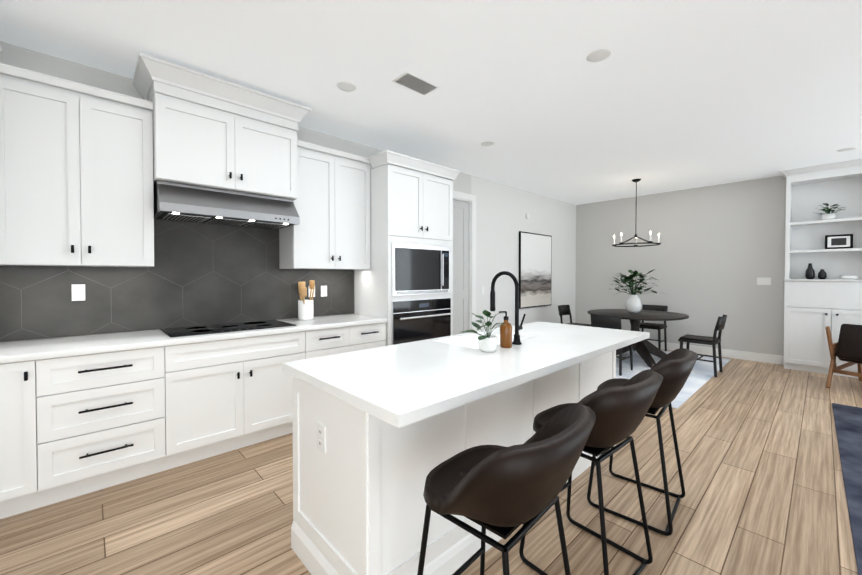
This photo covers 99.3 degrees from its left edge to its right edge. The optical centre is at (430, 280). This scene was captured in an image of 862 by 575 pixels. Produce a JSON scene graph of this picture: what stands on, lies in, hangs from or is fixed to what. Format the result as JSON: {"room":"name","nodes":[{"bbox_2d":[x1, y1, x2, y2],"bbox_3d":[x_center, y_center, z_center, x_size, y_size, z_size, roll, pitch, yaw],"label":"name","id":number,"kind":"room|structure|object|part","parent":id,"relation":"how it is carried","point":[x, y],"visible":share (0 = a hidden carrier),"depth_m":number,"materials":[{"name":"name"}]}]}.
{"room":"dining room and kitchen","nodes":[
{"label":"dining room and kitchen","id":0,"kind":"room"},
{"bbox_2d":[0,41,575,341],"bbox_3d":[-0.649,-0.147,4.454,10.448,2.871,0.100,-1,1,-43],"label":"wall","id":1,"kind":"structure","parent":0,"point":[502,211],"depth_m":6.00,"materials":[{"name":"white paint"}]},
{"bbox_2d":[0,68,153,266],"bbox_3d":[-2.398,-0.665,2.504,0.768,1.125,0.330,-1,1,-43],"label":"upper cabinet","id":2,"kind":"object","parent":1,"relation":"attached to","point":[81,175],"depth_m":2.36,"materials":[{"name":"white wood"}]},
{"bbox_2d":[0,219,353,341],"bbox_3d":[-1.849,-0.179,3.258,2.660,1.132,0.008,-1,1,-43],"label":"backsplash","id":3,"kind":"structure","parent":1,"relation":"attached to","point":[199,274],"depth_m":3.02,"materials":[{"name":"grey tile"}]},
{"bbox_2d":[72,284,84,300],"bbox_3d":[-2.524,0.084,2.620,0.070,0.116,0.008,-1,1,-43],"label":"electrical outlet","id":4,"kind":"object","parent":3,"relation":"attached to","point":[78,292],"visible":1,"depth_m":2.62,"materials":[{"name":"white plastic"}]},
{"bbox_2d":[308,286,314,296],"bbox_3d":[-1.243,0.111,3.816,0.070,0.116,0.008,-1,1,-43],"label":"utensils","id":5,"kind":"object","parent":3,"relation":"attached to","point":[309,292],"visible":0.5,"depth_m":3.80,"materials":[{"name":"white"}]},
{"bbox_2d":[321,286,326,296],"bbox_3d":[-1.143,0.110,3.909,0.070,0.116,0.008,-1,1,-43],"label":"electrical outlet","id":6,"kind":"object","parent":3,"relation":"attached to","point":[323,291],"visible":1,"depth_m":3.90,"materials":[{"name":"white plastic"}]},
{"bbox_2d":[144,76,299,199],"bbox_3d":[-1.710,-1.069,3.072,1.018,0.675,0.429,-1,1,-43],"label":"upper cabinet","id":7,"kind":"object","parent":1,"relation":"attached to","point":[199,139],"depth_m":2.85,"materials":[{"name":"white wood"}]},
{"bbox_2d":[153,181,299,228],"bbox_3d":[-1.685,-0.607,3.053,0.992,0.241,0.502,-1,1,-43],"label":"range hood","id":8,"kind":"object","parent":7,"relation":"attached to","point":[181,202],"visible":1,"depth_m":2.87,"materials":[{"name":"silver metal"}]},
{"bbox_2d":[280,144,370,269],"bbox_3d":[-1.065,-0.684,3.748,0.834,1.125,0.330,-1,1,-43],"label":"upper cabinet","id":9,"kind":"object","parent":1,"relation":"attached to","point":[333,206],"depth_m":3.59,"materials":[{"name":"white wood"}]},
{"bbox_2d":[453,190,475,334],"bbox_3d":[0.277,-0.012,5.305,1.030,2.575,0.123,-1,1,-43],"label":"door frame","id":10,"kind":"structure","parent":1,"relation":"attached to","point":[464,258],"depth_m":5.50,"materials":[{"name":"white wood"}]},
{"bbox_2d":[519,231,551,308],"bbox_3d":[1.948,-0.195,6.784,1.086,1.357,0.034,-1,1,-43],"label":"picture","id":11,"kind":"object","parent":1,"relation":"attached to","point":[535,270],"depth_m":6.72},
{"bbox_3d":[1.947,-0.195,6.786,1.086,1.357,0.030,-1,1,-43],"label":"picture frame","id":12,"kind":"part","parent":11,"relation":"part of","materials":[{"name":"white paper"}]},
{"bbox_2d":[0,349,861,574],"bbox_3d":[1.746,1.356,1.911,10.448,0.060,7.118,-1,1,-43],"label":"floor","id":13,"kind":"structure","parent":0,"point":[761,467],"depth_m":2.11,"materials":[{"name":"brown wood"}]},
{"bbox_2d":[0,362,39,518],"bbox_3d":[-2.524,0.882,2.217,0.229,0.880,0.610,-1,1,-43],"label":"base cabinet","id":14,"kind":"object","parent":13,"relation":"on","point":[19,381],"depth_m":2.04,"materials":[{"name":"white wood"}]},
{"bbox_2d":[40,346,179,506],"bbox_3d":[-2.219,0.878,2.502,0.702,0.880,0.610,-1,1,-43],"label":"base cabinet","id":15,"kind":"object","parent":13,"relation":"on","point":[81,415],"depth_m":2.28,"materials":[{"name":"white wood"}]},
{"bbox_2d":[0,314,386,365],"bbox_3d":[-1.628,0.410,3.030,2.658,0.040,0.635,-1,1,-43],"label":"countertop","id":16,"kind":"structure","parent":15,"relation":"on","point":[37,350],"depth_m":2.48,"materials":[{"name":"white stone"}]},
{"bbox_2d":[160,320,295,337],"bbox_3d":[-1.665,0.385,3.046,0.900,0.007,0.510,-1,1,-43],"label":"cooktop","id":17,"kind":"object","parent":16,"relation":"in","point":[179,332],"depth_m":2.95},
{"bbox_2d":[298,280,314,319],"bbox_3d":[-1.238,0.187,3.624,0.162,0.386,0.177,-1,1,-43],"label":"utensil crock","id":18,"kind":"object","parent":16,"relation":"on","point":[305,310],"visible":1,"depth_m":3.56,"materials":[{"name":"white ceramic"}]},
{"bbox_2d":[180,330,315,465],"bbox_3d":[-1.624,0.869,3.057,1.046,0.880,0.610,-1,1,-43],"label":"base cabinet","id":19,"kind":"object","parent":13,"relation":"on","point":[236,393],"depth_m":2.78,"materials":[{"name":"white wood"}]},
{"bbox_2d":[316,322,385,356],"bbox_3d":[-0.998,0.861,3.642,0.911,0.880,0.610,-1,1,-43],"label":"base cabinet","id":20,"kind":"object","parent":13,"relation":"on","point":[349,338],"depth_m":3.44,"materials":[{"name":"white wood"}]},
{"bbox_2d":[355,150,459,345],"bbox_3d":[-0.279,-0.004,4.234,1.074,2.591,0.708,-1,1,-43],"label":"tall cabinet","id":21,"kind":"object","parent":13,"relation":"on","point":[404,284],"visible":0.73,"depth_m":3.92,"materials":[{"name":"white wood"}]},
{"bbox_2d":[291,349,616,574],"bbox_3d":[0.383,0.879,2.394,2.368,0.880,0.735,-1,1,-43],"label":"kitchen island","id":22,"kind":"object","parent":13,"relation":"on","point":[380,434],"depth_m":1.57,"materials":[{"name":"white painted wood"},{"name":"white quartz"}]},
{"bbox_2d":[283,321,649,428],"bbox_3d":[0.462,0.421,2.301,2.412,0.040,0.935,-1,1,-43],"label":"island countertop","id":23,"kind":"structure","parent":22,"relation":"on","point":[409,383],"depth_m":1.73,"materials":[{"name":"white stone"}]},
{"bbox_2d":[447,333,522,348],"bbox_3d":[0.410,0.543,2.547,0.760,0.236,0.400,-1,1,-43],"label":"sink","id":24,"kind":"object","parent":23,"relation":"in","point":[471,342],"depth_m":2.59,"materials":[{"name":"white ceramic"}]},
{"bbox_2d":[462,310,508,351],"bbox_3d":[0.290,0.278,2.127,0.255,0.248,0.263,-1,1,-43],"label":"potted plant","id":25,"kind":"object","parent":23,"relation":"on","point":[488,342],"visible":1,"depth_m":2.06,"materials":[{"name":"white ceramic"}]},
{"bbox_2d":[499,311,511,347],"bbox_3d":[0.450,0.292,2.222,0.072,0.218,0.086,-1,1,-43],"label":"soap bottle","id":26,"kind":"object","parent":23,"relation":"on","point":[506,336],"visible":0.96,"depth_m":2.19,"materials":[{"name":"orange glass"}]},
{"bbox_2d":[490,271,525,344],"bbox_3d":[0.500,0.167,2.394,0.111,0.462,0.240,-1,1,-43],"label":"faucet","id":27,"kind":"object","parent":23,"relation":"attached to","point":[516,340],"visible":1,"depth_m":2.31,"materials":[{"name":"black metal"}]},
{"bbox_2d":[417,403,595,574],"bbox_3d":[0.245,0.877,1.216,0.554,0.920,0.520,-1,1,-43],"label":"bar stool","id":28,"kind":"object","parent":13,"relation":"on","point":[503,492],"visible":1,"depth_m":1.02,"materials":[{"name":"brown leather"}]},
{"bbox_2d":[519,369,662,574],"bbox_3d":[0.743,0.870,1.688,0.554,0.920,0.516,-1,1,-43],"label":"bar stool","id":29,"kind":"object","parent":13,"relation":"on","point":[621,411],"visible":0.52,"depth_m":1.50,"materials":[{"name":"brown leather"}]},
{"bbox_2d":[587,348,697,535],"bbox_3d":[1.256,0.863,2.167,0.554,0.920,0.524,-1,1,-43],"label":"bar stool","id":30,"kind":"object","parent":13,"relation":"on","point":[674,368],"visible":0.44,"depth_m":1.97,"materials":[{"name":"brown leather"}]},
{"bbox_2d":[616,349,730,408],"bbox_3d":[2.891,1.266,5.608,3.170,0.010,2.240,-1,1,-43],"label":"area rug","id":31,"kind":"object","parent":13,"relation":"on","point":[701,374],"visible":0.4,"depth_m":5.17,"materials":[{"name":"white fabric"}]},
{"bbox_2d":[558,305,591,326],"bbox_3d":[2.552,0.845,6.500,0.430,0.805,0.505,-1,1,-43],"label":"dining chair","id":32,"kind":"object","parent":31,"relation":"on","point":[563,309],"visible":0.4,"depth_m":6.62,"materials":[{"name":"black"}]},
{"bbox_2d":[590,314,632,375],"bbox_3d":[2.542,0.865,5.167,0.505,0.805,0.430,-1,1,-43],"label":"dining chair","id":33,"kind":"object","parent":31,"relation":"on","point":[607,321],"visible":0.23,"depth_m":4.98,"materials":[{"name":"black wood"}]},
{"bbox_2d":[587,309,688,367],"bbox_3d":[3.249,0.883,5.827,1.400,0.746,1.400,-1,1,-43],"label":"dining table","id":34,"kind":"object","parent":31,"relation":"on","point":[645,349],"visible":0.71,"depth_m":5.71,"materials":[{"name":"brown wood"}]},
{"bbox_2d":[612,269,665,312],"bbox_3d":[3.260,0.164,5.779,0.777,0.693,0.884,-1,1,-43],"label":"potted plant","id":35,"kind":"object","parent":34,"relation":"on","point":[633,303],"visible":1,"depth_m":5.75,"materials":[{"name":"white ceramic"}]},
{"bbox_2d":[633,305,667,350],"bbox_3d":[3.922,0.845,6.524,0.505,0.805,0.430,-1,1,-43],"label":"dining chair","id":36,"kind":"object","parent":31,"relation":"on","point":[658,327],"visible":0.58,"depth_m":6.49,"materials":[{"name":"black"}]},
{"bbox_2d":[678,314,726,376],"bbox_3d":[3.781,0.866,5.082,0.430,0.805,0.505,-1,1,-43],"label":"dining chair","id":37,"kind":"object","parent":31,"relation":"on","point":[714,340],"visible":0.9,"depth_m":4.96,"materials":[{"name":"black wood"}]},
{"bbox_2d":[781,159,861,377],"bbox_3d":[5.853,-0.149,4.711,0.388,2.868,1.960,-1,1,-43],"label":"built-in shelving","id":38,"kind":"object","parent":13,"relation":"on","point":[814,307],"visible":0.94,"depth_m":5.12,"materials":[{"name":"white wood"}]},
{"bbox_2d":[805,263,814,278],"bbox_3d":[5.431,-0.137,5.242,0.100,0.225,0.097,-1,1,-43],"label":"vase","id":39,"kind":"object","parent":38,"relation":"on","point":[810,273],"depth_m":5.22,"materials":[{"name":"black ceramic"}]},
{"bbox_2d":[818,269,826,278],"bbox_3d":[5.528,-0.093,5.168,0.090,0.140,0.088,-1,1,-43],"label":"vase","id":40,"kind":"object","parent":38,"relation":"on","point":[822,274],"depth_m":5.15,"materials":[{"name":"black ceramic"}]},
{"bbox_2d":[815,203,844,219],"bbox_3d":[5.497,-0.956,5.056,0.327,0.233,0.311,-1,1,-43],"label":"potted plant","id":41,"kind":"object","parent":38,"relation":"on","point":[828,216],"visible":0.92,"depth_m":5.03,"materials":[{"name":"green plant"}]},
{"bbox_2d":[825,234,852,248],"bbox_3d":[5.638,-0.539,5.060,0.043,0.200,0.260,-1,1,-43],"label":"frame","id":42,"kind":"object","parent":38,"relation":"on","point":[842,241],"visible":0.88,"depth_m":5.05,"materials":[{"name":"black wood"}]},
{"bbox_2d":[840,276,857,278],"bbox_3d":[5.684,-0.045,4.973,0.170,0.050,0.166,-1,1,-43],"label":"book","id":43,"kind":"object","parent":38,"relation":"on","point":[842,277],"depth_m":4.92,"materials":[{"name":"white"}]},
{"bbox_2d":[825,324,861,387],"bbox_3d":[5.256,0.908,4.235,0.847,0.777,0.690,0,1,-21],"label":"lounge chair","id":44,"kind":"object","parent":13,"relation":"on","point":[847,346],"visible":1,"depth_m":4.36,"materials":[{"name":"brown wood"}]},
{"bbox_2d":[832,403,861,574],"bbox_3d":[3.977,1.323,1.748,3.337,0.010,2.746,-1,1,-43],"label":"area rug","id":45,"kind":"object","parent":13,"relation":"on","point":[848,422],"visible":1,"depth_m":2.64,"materials":[{"name":"blue fabric"}]},
{"bbox_2d":[0,0,861,204],"bbox_3d":[1.746,-1.574,1.868,10.448,0.060,7.118,-1,1,-43],"label":"ceiling","id":46,"kind":"structure","parent":0,"point":[669,95],"depth_m":2.72,"materials":[{"name":"white paint"}]},
{"bbox_2d":[337,81,356,91],"bbox_3d":[-0.676,-1.558,2.936,0.156,0.004,0.156,-1,1,-43],"label":"recessed light","id":47,"kind":"object","parent":46,"relation":"in","point":[346,86],"visible":1,"depth_m":2.93,"materials":[{"name":"white plastic"}]},
{"bbox_2d":[392,71,438,95],"bbox_3d":[-0.117,-1.555,2.896,0.340,0.008,0.180,-1,1,-43],"label":"ceiling vent","id":48,"kind":"object","parent":46,"relation":"in","point":[412,82],"visible":1,"depth_m":2.88,"materials":[{"name":"white metal"}]},
{"bbox_2d":[481,141,494,145],"bbox_3d":[0.653,-1.577,4.212,0.156,0.004,0.156,-1,1,-43],"label":"recessed light","id":49,"kind":"object","parent":46,"relation":"in","point":[488,143],"visible":1,"depth_m":4.19,"materials":[{"name":"white plastic"}]},
{"bbox_2d":[586,49,610,61],"bbox_3d":[1.156,-1.552,2.523,0.156,0.004,0.156,-1,1,-43],"label":"recessed light","id":50,"kind":"object","parent":46,"relation":"in","point":[598,55],"visible":1,"depth_m":2.52,"materials":[{"name":"white plastic"}]},
{"bbox_2d":[632,179,640,204],"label":"chandelier","id":51,"kind":"object","parent":46,"relation":"hanging from","point":[634,180],"depth_m":5.79,"materials":[{"name":"black metal"}]},
{"bbox_2d":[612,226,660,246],"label":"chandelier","id":52,"kind":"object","parent":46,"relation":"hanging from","point":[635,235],"depth_m":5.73,"materials":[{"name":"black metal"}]},
{"bbox_2d":[837,147,856,151],"bbox_3d":[4.999,-1.579,4.400,0.156,0.004,0.156,-1,1,-43],"label":"recessed light","id":53,"kind":"object","parent":46,"relation":"in","point":[847,149],"visible":1,"depth_m":4.39,"materials":[{"name":"white plastic"}]},
{"bbox_2d":[575,175,785,355],"bbox_3d":[5.561,-0.161,5.383,0.100,2.871,7.018,-1,1,-43],"label":"wall","id":54,"kind":"structure","parent":0,"point":[719,250],"depth_m":6.31,"materials":[{"name":"grey paint"}]},
{"bbox_2d":[648,340,783,364],"bbox_3d":[4.241,1.187,6.732,0.015,0.135,3.240,-1,1,-43],"label":"baseboard","id":55,"kind":"structure","parent":54,"relation":"attached to","point":[758,357],"depth_m":5.97,"materials":[{"name":"white"}]},
{"bbox_2d":[757,278,770,284],"bbox_3d":[5.189,0.007,5.704,0.008,0.116,0.162,-1,1,-43],"label":"light switch","id":56,"kind":"object","parent":54,"relation":"attached to","point":[763,281],"visible":1,"depth_m":5.70,"materials":[{"name":"white plastic"}]}
]}

